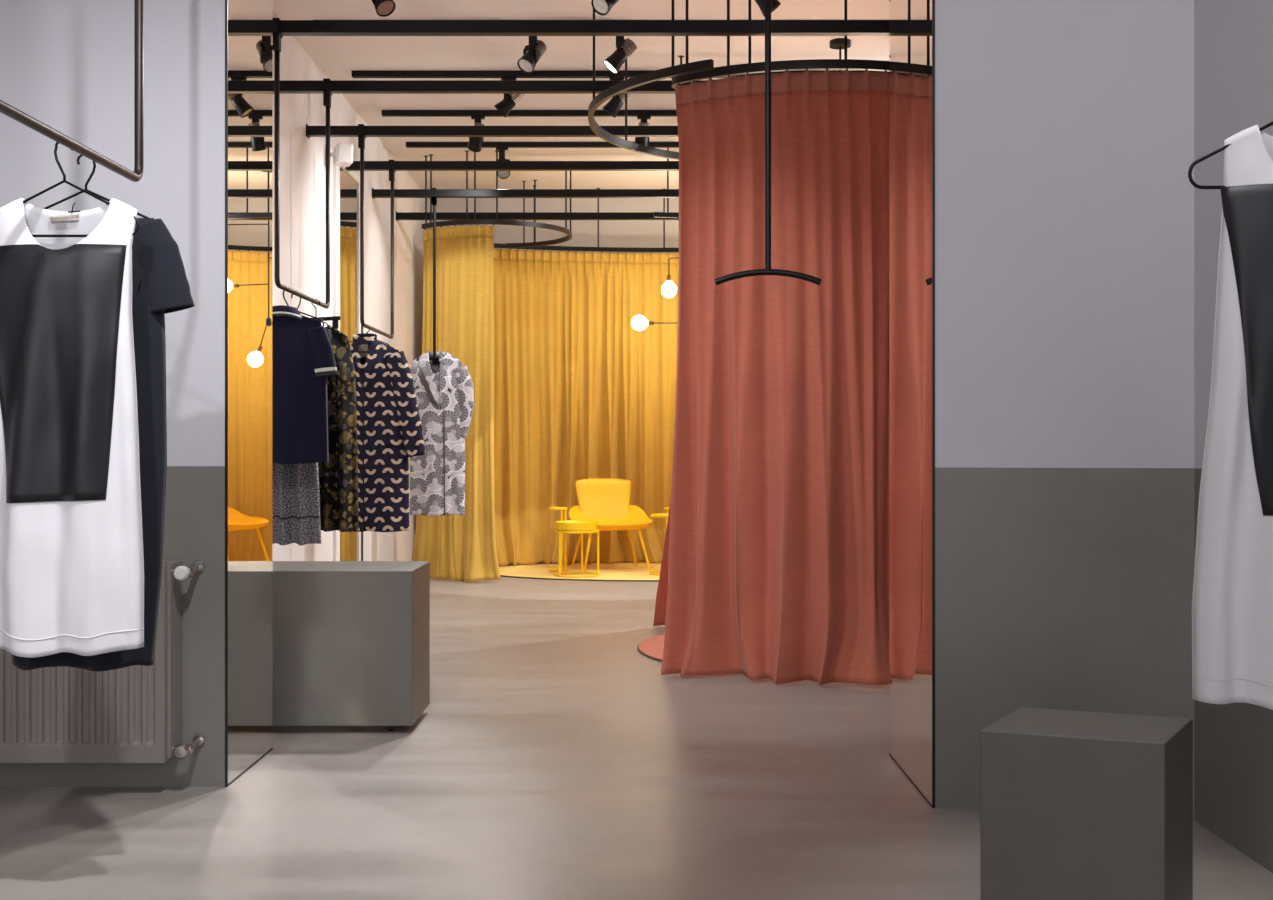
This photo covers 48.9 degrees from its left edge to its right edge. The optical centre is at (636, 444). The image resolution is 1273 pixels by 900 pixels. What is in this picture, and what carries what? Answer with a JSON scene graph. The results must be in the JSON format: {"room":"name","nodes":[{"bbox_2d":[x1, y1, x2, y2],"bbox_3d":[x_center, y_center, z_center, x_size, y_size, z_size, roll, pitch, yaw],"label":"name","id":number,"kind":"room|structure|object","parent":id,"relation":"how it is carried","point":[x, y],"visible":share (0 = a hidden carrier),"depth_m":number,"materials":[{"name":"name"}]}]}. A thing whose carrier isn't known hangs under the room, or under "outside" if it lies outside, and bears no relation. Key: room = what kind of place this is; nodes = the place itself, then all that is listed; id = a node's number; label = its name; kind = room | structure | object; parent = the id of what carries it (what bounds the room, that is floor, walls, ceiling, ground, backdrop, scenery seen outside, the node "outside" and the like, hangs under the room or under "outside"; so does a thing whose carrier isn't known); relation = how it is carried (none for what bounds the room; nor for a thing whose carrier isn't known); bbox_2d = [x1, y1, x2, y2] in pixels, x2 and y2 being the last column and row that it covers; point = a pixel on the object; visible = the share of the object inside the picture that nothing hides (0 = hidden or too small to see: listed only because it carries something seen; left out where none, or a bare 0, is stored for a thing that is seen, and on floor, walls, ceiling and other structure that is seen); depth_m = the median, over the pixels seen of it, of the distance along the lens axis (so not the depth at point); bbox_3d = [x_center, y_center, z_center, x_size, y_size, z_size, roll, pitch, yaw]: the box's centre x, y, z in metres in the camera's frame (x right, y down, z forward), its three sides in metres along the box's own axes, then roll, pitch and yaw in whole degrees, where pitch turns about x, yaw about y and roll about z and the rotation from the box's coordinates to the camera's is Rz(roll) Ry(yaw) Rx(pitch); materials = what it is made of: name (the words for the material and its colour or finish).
{"room":"clothing store","nodes":[
{"label":"clothing store","id":0,"kind":"room"},
{"bbox_2d":[12,218,194,671],"bbox_3d":[-1.337,-0.005,3.401,0.524,1.092,0.120,0,0,2],"label":"dress","id":1,"kind":"object","parent":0,"point":[160,284],"visible":0.19,"depth_m":3.38,"materials":[{"name":"fabric"}]},
{"bbox_2d":[0,0,224,786],"bbox_3d":[-2.231,-0.600,4.565,1.938,3.300,0.530,0,0,0],"label":"wall","id":2,"kind":"structure","parent":0,"point":[67,65],"depth_m":4.30,"materials":[{"name":"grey paint"}]},
{"bbox_2d":[0,560,204,762],"bbox_3d":[-2.037,0.646,4.232,1.426,0.599,0.135,0,0,0],"label":"radiator","id":3,"kind":"object","parent":2,"relation":"attached to","point":[62,714],"visible":0.57,"depth_m":4.17,"materials":[{"name":"grey metal"}]},
{"bbox_2d":[225,0,272,786],"bbox_3d":[-1.259,-0.590,4.563,0.008,3.280,0.534,0,0,0],"label":"mirror panel","id":4,"kind":"object","parent":2,"relation":"attached to","point":[248,23],"visible":1,"depth_m":4.50,"materials":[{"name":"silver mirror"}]},
{"bbox_2d":[272,328,330,545],"bbox_3d":[-1.578,-0.048,6.498,0.319,1.023,0.152,0,0,0],"label":"dress","id":5,"kind":"object","parent":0,"point":[295,487],"visible":0.34,"depth_m":6.46,"materials":[{"name":"fabric"}]},
{"bbox_2d":[272,305,336,463],"bbox_3d":[-1.591,-0.268,6.298,0.490,0.711,0.114,0,0,0],"label":"polo shirt","id":6,"kind":"object","parent":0,"point":[303,359],"visible":0.56,"depth_m":6.26,"materials":[{"name":"blue fabric"}]},
{"bbox_2d":[272,12,426,560],"bbox_3d":[-1.965,-0.600,8.800,0.150,3.300,7.940,0,0,0],"label":"wall","id":7,"kind":"structure","parent":0,"point":[296,110],"depth_m":8.70,"materials":[{"name":"white paint"}]},
{"bbox_2d":[291,134,291,560],"bbox_3d":[-1.889,-0.325,7.654,0.003,2.750,0.008,0,0,0],"label":"trim","id":8,"kind":"structure","parent":7,"relation":"attached to","point":[291,134],"depth_m":7.66,"materials":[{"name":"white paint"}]},
{"bbox_2d":[314,155,314,560],"bbox_3d":[-1.889,-0.325,8.204,0.003,2.750,0.008,0,0,0],"label":"trim","id":9,"kind":"structure","parent":7,"relation":"attached to","point":[314,155],"depth_m":8.21,"materials":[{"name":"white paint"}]},
{"bbox_2d":[330,143,352,166],"bbox_3d":[-1.813,-1.771,8.540,0.157,0.124,0.142,0,0,-24],"label":"wall speaker","id":10,"kind":"object","parent":7,"relation":"attached to","point":[343,152],"visible":0.81,"depth_m":8.50,"materials":[{"name":"white plastic"}]},
{"bbox_2d":[333,157,360,560],"bbox_3d":[-1.880,-0.380,9.110,0.020,2.860,0.780,0,0,0],"label":"wall mirror","id":11,"kind":"object","parent":7,"relation":"attached to","point":[346,184],"visible":0.27,"depth_m":9.10,"materials":[{"name":"white mirror"}]},
{"bbox_2d":[340,167,357,560],"bbox_3d":[-1.883,-0.367,9.135,0.011,2.795,0.610,0,0,0],"label":"mirror glass","id":12,"kind":"object","parent":11,"relation":"attached to","point":[348,180],"depth_m":9.13,"materials":[{"name":"silver metal"}]},
{"bbox_2d":[361,326,362,560],"bbox_3d":[-1.884,-0.225,9.560,0.012,2.550,0.120,0,0,0],"label":"trim","id":13,"kind":"structure","parent":7,"relation":"attached to","point":[361,326],"depth_m":9.56,"materials":[{"name":"black metal"}]},
{"bbox_2d":[272,80,707,93],"bbox_3d":[0.503,-1.800,7.040,4.786,0.068,0.068,0,0,0],"label":"ceiling beam","id":14,"kind":"structure","parent":7,"relation":"attached to","point":[286,86],"depth_m":7.01,"materials":[{"name":"black metal"}]},
{"bbox_2d":[272,18,332,308],"bbox_3d":[-1.552,-1.258,6.543,0.032,1.152,1.063,0,0,0],"label":"rail","id":15,"kind":"object","parent":14,"relation":"hanging from","point":[276,36],"visible":0.95,"depth_m":6.04,"materials":[{"name":"black metal"}]},
{"bbox_2d":[282,290,323,325],"bbox_3d":[-1.568,-0.612,6.300,0.327,0.196,0.007,0,0,0],"label":"wire hanger","id":16,"kind":"object","parent":15,"relation":"hanging from","point":[283,290],"visible":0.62,"depth_m":6.30,"materials":[{"name":"metal"}]},
{"bbox_2d":[291,294,328,328],"bbox_3d":[-1.581,-0.613,6.500,0.306,0.192,0.006,0,0,0],"label":"wire hanger","id":17,"kind":"object","parent":15,"relation":"hanging from","point":[292,294],"visible":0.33,"depth_m":6.50,"materials":[{"name":"metal"}]},
{"bbox_2d":[311,299,340,328],"bbox_3d":[-1.559,-0.636,6.782,0.258,0.148,0.044,0,0,3],"label":"hanger","id":18,"kind":"object","parent":15,"relation":"hanging from","point":[335,319],"visible":0.58,"depth_m":6.77,"materials":[{"name":"metal"}]},
{"bbox_2d":[318,325,358,531],"bbox_3d":[-1.544,-0.082,6.795,0.389,1.005,0.222,0,0,0],"label":"floral dress","id":19,"kind":"object","parent":18,"relation":"hanging from","point":[338,479],"visible":0.39,"depth_m":6.75,"materials":[{"name":"fabric"}]},
{"bbox_2d":[306,124,677,138],"bbox_3d":[0.503,-1.800,8.035,4.786,0.068,0.068,0,0,0],"label":"ceiling beam","id":20,"kind":"structure","parent":7,"relation":"attached to","point":[311,131],"depth_m":8.01,"materials":[{"name":"black metal"}]},
{"bbox_2d":[358,124,395,338],"bbox_3d":[-1.575,-1.258,8.533,0.032,1.152,1.063,0,0,0],"label":"rail","id":21,"kind":"object","parent":20,"relation":"hanging from","point":[361,138],"visible":1,"depth_m":8.03,"materials":[{"name":"black metal"}]},
{"bbox_2d":[349,324,389,351],"bbox_3d":[-1.588,-0.626,8.220,0.286,0.166,0.006,0,0,0],"label":"wire hanger","id":22,"kind":"object","parent":21,"relation":"hanging from","point":[367,324],"visible":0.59,"depth_m":8.22,"materials":[{"name":"black metal"}]},
{"bbox_2d":[347,333,425,531],"bbox_3d":[-1.494,-0.076,8.215,0.514,1.169,0.170,0,0,0],"label":"dress","id":23,"kind":"object","parent":22,"relation":"hanging from","point":[389,425],"visible":0.85,"depth_m":8.16,"materials":[{"name":"fabric"}]},
{"bbox_2d":[346,161,678,170],"bbox_3d":[0.503,-1.800,9.030,4.786,0.068,0.068,0,0,0],"label":"ceiling beam","id":24,"kind":"structure","parent":7,"relation":"attached to","point":[368,165],"depth_m":9.00,"materials":[{"name":"black metal"}]},
{"bbox_2d":[372,188,678,198],"bbox_3d":[0.503,-1.800,10.025,4.786,0.068,0.068,0,0,0],"label":"ceiling beam","id":25,"kind":"structure","parent":7,"relation":"attached to","point":[376,193],"depth_m":10.00,"materials":[{"name":"black metal"}]},
{"bbox_2d":[417,188,438,360],"bbox_3d":[-1.446,-1.215,10.025,0.255,1.239,0.068,0,0,0],"label":"pole","id":26,"kind":"object","parent":25,"relation":"hanging from","point":[434,198],"visible":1,"depth_m":10.02,"materials":[{"name":"black metal"}]},
{"bbox_2d":[410,350,473,515],"bbox_3d":[-1.425,-0.087,10.019,0.525,1.186,0.170,0,0,0],"label":"shirt","id":27,"kind":"object","parent":26,"relation":"hanging from","point":[444,390],"visible":0.88,"depth_m":9.97,"materials":[{"name":"fabric"}]},
{"bbox_2d":[396,211,678,220],"bbox_3d":[0.503,-1.800,11.020,4.786,0.068,0.068,0,0,0],"label":"ceiling beam","id":28,"kind":"structure","parent":7,"relation":"attached to","point":[399,215],"depth_m":10.99,"materials":[{"name":"black metal"}]},
{"bbox_2d":[279,20,888,35],"bbox_3d":[0.503,-1.800,6.045,4.786,0.068,0.068,0,0,0],"label":"ceiling beam","id":29,"kind":"structure","parent":7,"relation":"attached to","point":[286,27],"depth_m":6.02,"materials":[{"name":"black metal"}]},
{"bbox_3d":[0.503,-1.800,5.050,4.786,0.068,0.068,0,0,0],"label":"ceiling beam","id":30,"kind":"structure","parent":7,"relation":"attached to","visible":0},
{"bbox_2d":[714,0,821,284],"bbox_3d":[0.474,-1.205,5.050,0.388,1.258,0.068,0,0,0],"label":"pole","id":31,"kind":"object","parent":30,"relation":"hanging from","point":[767,271],"visible":1,"depth_m":5.04,"materials":[{"name":"black metal"}]},
{"bbox_2d":[427,198,678,252],"bbox_3d":[0.505,-0.600,12.695,5.090,3.300,0.150,0,0,0],"label":"wall","id":32,"kind":"structure","parent":0,"point":[612,233],"depth_m":12.62,"materials":[{"name":"white paint"}]},
{"bbox_2d":[272,0,888,188],"bbox_3d":[0.000,-2.310,5.600,6.400,0.120,15.600,0,0,0],"label":"ceiling","id":33,"kind":"structure","parent":0,"point":[336,56],"depth_m":8.11,"materials":[{"name":"paint"}]},
{"bbox_2d":[0,0,143,181],"bbox_3d":[-1.301,-1.466,2.630,0.060,1.568,2.120,0,0,0],"label":"rail","id":34,"kind":"object","parent":33,"relation":"hanging from","point":[6,109],"visible":1,"depth_m":3.65,"materials":[{"name":"black metal"}]},
{"bbox_2d":[23,142,138,236],"bbox_3d":[-1.324,-0.595,3.240,0.346,0.229,0.006,0,0,0],"label":"wire hanger","id":35,"kind":"object","parent":34,"relation":"hanging from","point":[57,143],"visible":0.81,"depth_m":3.24,"materials":[{"name":"black metal"}]},
{"bbox_2d":[0,198,143,657],"bbox_3d":[-1.339,-0.044,3.238,0.402,1.054,0.152,0,0,0],"label":"dress","id":36,"kind":"object","parent":35,"relation":"hanging from","point":[72,559],"visible":1,"depth_m":3.19,"materials":[{"name":"white fabric"}]},
{"bbox_2d":[43,154,150,219],"bbox_3d":[-1.337,-0.605,3.400,0.336,0.210,0.006,0,0,0],"label":"wire hanger","id":37,"kind":"object","parent":34,"relation":"hanging from","point":[80,155],"visible":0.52,"depth_m":3.40,"materials":[{"name":"black metal"}]},
{"bbox_2d":[422,150,571,247],"bbox_3d":[-0.996,-1.968,11.247,0.898,0.563,1.303,0,0,28],"label":"track","id":38,"kind":"object","parent":33,"relation":"hanging from","point":[474,221],"visible":0.87,"depth_m":10.85,"materials":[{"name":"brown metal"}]},
{"bbox_2d":[411,224,500,581],"bbox_3d":[-1.443,-0.320,10.799,0.862,2.734,0.139,0,0,25],"label":"curtain","id":39,"kind":"object","parent":38,"relation":"hanging from","point":[456,547],"visible":0.64,"depth_m":10.72,"materials":[{"name":"fabric"}]},
{"bbox_2d":[382,110,676,116],"bbox_3d":[0.344,-2.232,9.420,4.112,0.036,0.041,0,0,0],"label":"track","id":40,"kind":"object","parent":33,"relation":"attached to","point":[385,113],"visible":0.46,"depth_m":9.40,"materials":[{"name":"black metal"}]},
{"bbox_2d":[467,115,484,151],"bbox_3d":[-1.068,-2.093,9.409,0.105,0.243,0.184,0,0,-32],"label":"track spotlight","id":41,"kind":"object","parent":40,"relation":"hanging from","point":[475,144],"visible":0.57,"depth_m":9.40,"materials":[{"name":"black metal"}]},
{"bbox_2d":[635,115,650,146],"bbox_3d":[0.040,-2.093,9.414,0.111,0.241,0.150,0,0,0],"label":"track spotlight","id":42,"kind":"object","parent":40,"relation":"hanging from","point":[644,141],"visible":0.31,"depth_m":9.40,"materials":[{"name":"black metal"}]},
{"bbox_2d":[638,122,649,125],"bbox_3d":[0.047,-2.126,9.386,0.081,0.086,0.094,0,0,0],"label":"bulb","id":43,"kind":"object","parent":42,"relation":"in","point":[640,123],"depth_m":9.37,"materials":[{"name":"metal"}]},
{"bbox_2d":[406,142,678,147],"bbox_3d":[0.344,-2.232,10.410,4.112,0.036,0.041,0,0,0],"label":"track","id":44,"kind":"object","parent":33,"relation":"attached to","point":[408,144],"visible":0.46,"depth_m":10.39,"materials":[{"name":"black metal"}]},
{"bbox_2d":[496,147,509,178],"bbox_3d":[-0.990,-2.094,10.428,0.110,0.241,0.192,0,0,0],"label":"track spotlight","id":45,"kind":"object","parent":44,"relation":"hanging from","point":[501,174],"visible":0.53,"depth_m":10.39,"materials":[{"name":"black metal"}]},
{"bbox_2d":[494,148,678,251],"bbox_3d":[0.001,-1.974,11.714,2.880,0.553,1.933,0,0,37],"label":"track","id":46,"kind":"object","parent":33,"relation":"hanging from","point":[663,214],"visible":0.33,"depth_m":12.24,"materials":[{"name":"black metal"}]},
{"bbox_2d":[493,248,678,565],"bbox_3d":[-0.055,-0.331,11.951,3.222,2.733,0.892,0,0,8],"label":"curtain","id":47,"kind":"object","parent":46,"relation":"hanging from","point":[580,393],"visible":0.44,"depth_m":12.24,"materials":[{"name":"fabric"}]},
{"bbox_2d":[351,70,884,77],"bbox_3d":[0.344,-2.232,8.430,4.112,0.036,0.041,0,0,0],"label":"track","id":48,"kind":"object","parent":33,"relation":"attached to","point":[354,73],"visible":0.46,"depth_m":8.41,"materials":[{"name":"black metal"}]},
{"bbox_2d":[494,77,524,117],"bbox_3d":[-0.764,-2.093,8.432,0.187,0.242,0.102,0,0,0],"label":"track spotlight","id":49,"kind":"object","parent":48,"relation":"hanging from","point":[507,104],"visible":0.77,"depth_m":8.40,"materials":[{"name":"black metal"}]},
{"bbox_2d":[510,94,524,102],"bbox_3d":[-0.718,-2.107,8.422,0.095,0.096,0.080,0,0,0],"label":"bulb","id":50,"kind":"object","parent":49,"relation":"in","point":[512,98],"depth_m":8.41,"materials":[{"name":"metal"}]},
{"bbox_2d":[603,77,629,117],"bbox_3d":[-0.117,-2.092,8.432,0.176,0.243,0.102,0,0,0],"label":"track spotlight","id":51,"kind":"object","parent":48,"relation":"hanging from","point":[613,106],"visible":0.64,"depth_m":8.40,"materials":[{"name":"black metal"}]},
{"bbox_2d":[618,94,629,100],"bbox_3d":[-0.078,-2.116,8.423,0.096,0.093,0.080,0,0,0],"label":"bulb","id":52,"kind":"object","parent":51,"relation":"in","point":[620,96],"depth_m":8.41,"materials":[{"name":"metal"}]},
{"bbox_2d":[632,315,677,330],"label":"chandelier","id":53,"kind":"object","parent":33,"relation":"hanging from","point":[639,322],"depth_m":11.32,"materials":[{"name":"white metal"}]},
{"bbox_2d":[661,257,678,296],"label":"chandelier","id":54,"kind":"object","parent":33,"relation":"hanging from","point":[668,289],"depth_m":11.32,"materials":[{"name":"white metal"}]},
{"bbox_2d":[588,0,888,159],"bbox_3d":[0.848,-1.950,7.212,2.187,0.600,2.168,0,0,0],"label":"track","id":55,"kind":"object","parent":33,"relation":"hanging from","point":[683,74],"visible":0.41,"depth_m":6.25,"materials":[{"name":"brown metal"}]},
{"bbox_2d":[653,499,670,625],"bbox_3d":[0.909,-0.303,8.162,1.597,2.695,0.380,0,0,6],"label":"curtain","id":56,"kind":"object","parent":55,"relation":"hanging from","point":[662,590],"visible":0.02,"depth_m":8.08,"materials":[{"name":"fabric"}]},
{"bbox_2d":[661,69,888,684],"bbox_3d":[1.327,-0.304,6.730,2.332,2.693,1.067,0,0,-41],"label":"curtain","id":57,"kind":"object","parent":55,"relation":"hanging from","point":[778,559],"visible":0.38,"depth_m":6.16,"materials":[{"name":"fabric"}]},
{"bbox_2d":[829,38,850,71],"bbox_3d":[0.950,-1.513,7.633,0.809,1.475,0.424,0,0,-37],"label":"track spotlight","id":58,"kind":"object","parent":33,"relation":"hanging from","point":[838,43],"visible":0.02,"depth_m":7.77,"materials":[{"name":"black metal"}]},
{"bbox_3d":[0.344,-2.232,6.440,4.112,0.036,0.041,0,0,0],"label":"track","id":59,"kind":"object","parent":33,"relation":"attached to","visible":0},
{"bbox_2d":[371,0,395,16],"bbox_3d":[-1.187,-2.092,6.448,0.176,0.243,0.096,0,0,40],"label":"track spotlight","id":60,"kind":"object","parent":59,"relation":"hanging from","point":[383,8],"visible":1,"depth_m":6.41,"materials":[{"name":"black metal"}]},
{"bbox_2d":[591,0,618,15],"bbox_3d":[-0.121,-2.093,6.451,0.191,0.241,0.099,0,0,-44],"label":"track spotlight","id":61,"kind":"object","parent":59,"relation":"hanging from","point":[601,7],"visible":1,"depth_m":6.41,"materials":[{"name":"black metal"}]},
{"bbox_2d":[755,0,780,16],"bbox_3d":[0.577,-2.092,6.442,0.176,0.243,0.102,0,0,0],"label":"track spotlight","id":62,"kind":"object","parent":59,"relation":"hanging from","point":[775,4],"visible":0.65,"depth_m":6.42,"materials":[{"name":"black metal"}]},
{"bbox_3d":[0.344,-2.232,7.430,4.112,0.036,0.041,0,0,0],"label":"track","id":63,"kind":"object","parent":33,"relation":"attached to","visible":0},
{"bbox_2d":[517,36,546,73],"bbox_3d":[-0.551,-2.092,7.439,0.099,0.243,0.180,0,0,45],"label":"track spotlight","id":64,"kind":"object","parent":63,"relation":"hanging from","point":[536,48],"visible":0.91,"depth_m":7.41,"materials":[{"name":"black metal"}]},
{"bbox_2d":[537,40,546,57],"bbox_3d":[-0.526,-2.113,7.473,0.076,0.095,0.096,0,0,40],"label":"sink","id":65,"kind":"object","parent":64,"relation":"in","point":[541,46],"depth_m":7.45,"materials":[{"name":"metal"}]},
{"bbox_2d":[603,36,636,73],"bbox_3d":[-0.086,-2.092,7.428,0.181,0.243,0.101,0,0,0],"label":"track spotlight","id":66,"kind":"object","parent":63,"relation":"hanging from","point":[614,62],"visible":0.84,"depth_m":7.41,"materials":[{"name":"black metal"}]},
{"bbox_2d":[621,38,636,56],"bbox_3d":[-0.043,-2.112,7.437,0.096,0.094,0.080,0,0,0],"label":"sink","id":67,"kind":"object","parent":66,"relation":"in","point":[628,47],"depth_m":7.41,"materials":[{"name":"metal"}]},
{"bbox_2d":[0,562,1272,899],"bbox_3d":[0.000,1.110,5.600,6.400,0.120,15.600,0,0,0],"label":"floor","id":68,"kind":"structure","parent":0,"point":[549,757],"depth_m":4.11,"materials":[{"name":"concrete"}]},
{"bbox_2d":[272,561,429,730],"bbox_3d":[-1.336,0.753,5.285,1.048,0.594,0.430,0,0,0],"label":"display box","id":69,"kind":"object","parent":68,"relation":"on","point":[351,639],"visible":0.51,"depth_m":5.07,"materials":[{"name":"grey paint"}]},
{"bbox_2d":[499,562,660,580],"bbox_3d":[0.200,1.042,11.560,3.011,0.013,1.611,0,0,0],"label":"round rug","id":70,"kind":"object","parent":68,"relation":"on","point":[607,571],"visible":0.27,"depth_m":11.47,"materials":[{"name":"yellow carpet"}]},
{"bbox_2d":[548,507,567,571],"bbox_3d":[-0.645,0.774,11.520,0.166,0.523,0.166,0,0,0],"label":"side table","id":71,"kind":"object","parent":70,"relation":"on","point":[561,509],"visible":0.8,"depth_m":11.47,"materials":[{"name":"yellow paint"}]},
{"bbox_2d":[555,529,599,577],"bbox_3d":[-0.469,0.854,11.100,0.360,0.363,0.360,0,0,0],"label":"side table","id":72,"kind":"object","parent":70,"relation":"on","point":[559,532],"visible":0.91,"depth_m":11.07,"materials":[{"name":"yellow paint"}]},
{"bbox_2d":[555,520,596,530],"bbox_3d":[-0.480,0.639,11.100,0.329,0.066,0.329,0,0,0],"label":"round tray","id":73,"kind":"object","parent":72,"relation":"on","point":[569,525],"visible":1,"depth_m":10.97,"materials":[{"name":"yellow paint"}]},
{"bbox_2d":[569,478,652,571],"bbox_3d":[-0.220,0.660,11.661,0.670,0.750,0.622,0,0,-14],"label":"lounge chair","id":74,"kind":"object","parent":70,"relation":"on","point":[605,501],"visible":0.92,"depth_m":11.85,"materials":[{"name":"yellow fabric"}]},
{"bbox_2d":[650,513,668,574],"bbox_3d":[0.264,0.796,11.250,0.316,0.478,0.317,0,0,0],"label":"side table","id":75,"kind":"object","parent":70,"relation":"on","point":[665,515],"visible":0.37,"depth_m":11.14,"materials":[{"name":"yellow paint"}]},
{"bbox_2d":[638,634,664,661],"bbox_3d":[0.850,1.042,7.200,1.691,0.013,1.691,0,0,0],"label":"round rug","id":76,"kind":"object","parent":68,"relation":"on","point":[653,647],"visible":0.16,"depth_m":7.16,"materials":[{"name":"carpet"}]},
{"bbox_2d":[980,707,1192,899],"bbox_3d":[0.973,0.825,3.012,0.421,0.450,0.298,0,0,21],"label":"plinth","id":77,"kind":"object","parent":68,"relation":"on","point":[1075,805],"visible":1,"depth_m":2.90,"materials":[{"name":"grey paint"}]},
{"bbox_2d":[935,0,1193,819],"bbox_3d":[2.031,-0.600,4.327,2.338,3.300,0.825,0,0,0],"label":"wall","id":78,"kind":"structure","parent":0,"point":[1064,129],"depth_m":3.98,"materials":[{"name":"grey paint"}]},
{"bbox_2d":[889,0,934,807],"bbox_3d":[0.859,-0.590,4.393,0.008,3.280,0.694,0,0,0],"label":"mirror panel","id":79,"kind":"object","parent":78,"relation":"attached to","point":[911,22],"visible":1,"depth_m":4.33,"materials":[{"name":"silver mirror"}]},
{"bbox_2d":[1194,0,1272,872],"bbox_3d":[1.655,-0.600,0.858,0.190,3.300,6.115,0,0,0],"label":"wall","id":80,"kind":"structure","parent":0,"point":[1233,39],"depth_m":3.73,"materials":[{"name":"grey paint"}]},
{"bbox_3d":[1.215,-1.466,1.810,0.060,1.568,1.680,0,0,0],"label":"rail","id":81,"kind":"object","parent":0,"visible":0},
{"bbox_2d":[1188,121,1272,188],"bbox_3d":[1.215,-0.586,2.530,0.436,0.248,0.007,0,0,0],"label":"wire hanger","id":82,"kind":"object","parent":81,"relation":"hanging from","point":[1224,147],"visible":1,"depth_m":2.53,"materials":[{"name":"black metal"}]},
{"bbox_2d":[1192,125,1272,709],"bbox_3d":[1.203,-0.051,2.528,0.402,1.054,0.152,0,0,0],"label":"dress","id":83,"kind":"object","parent":82,"relation":"hanging from","point":[1232,598],"visible":1,"depth_m":2.50,"materials":[{"name":"white fabric"}]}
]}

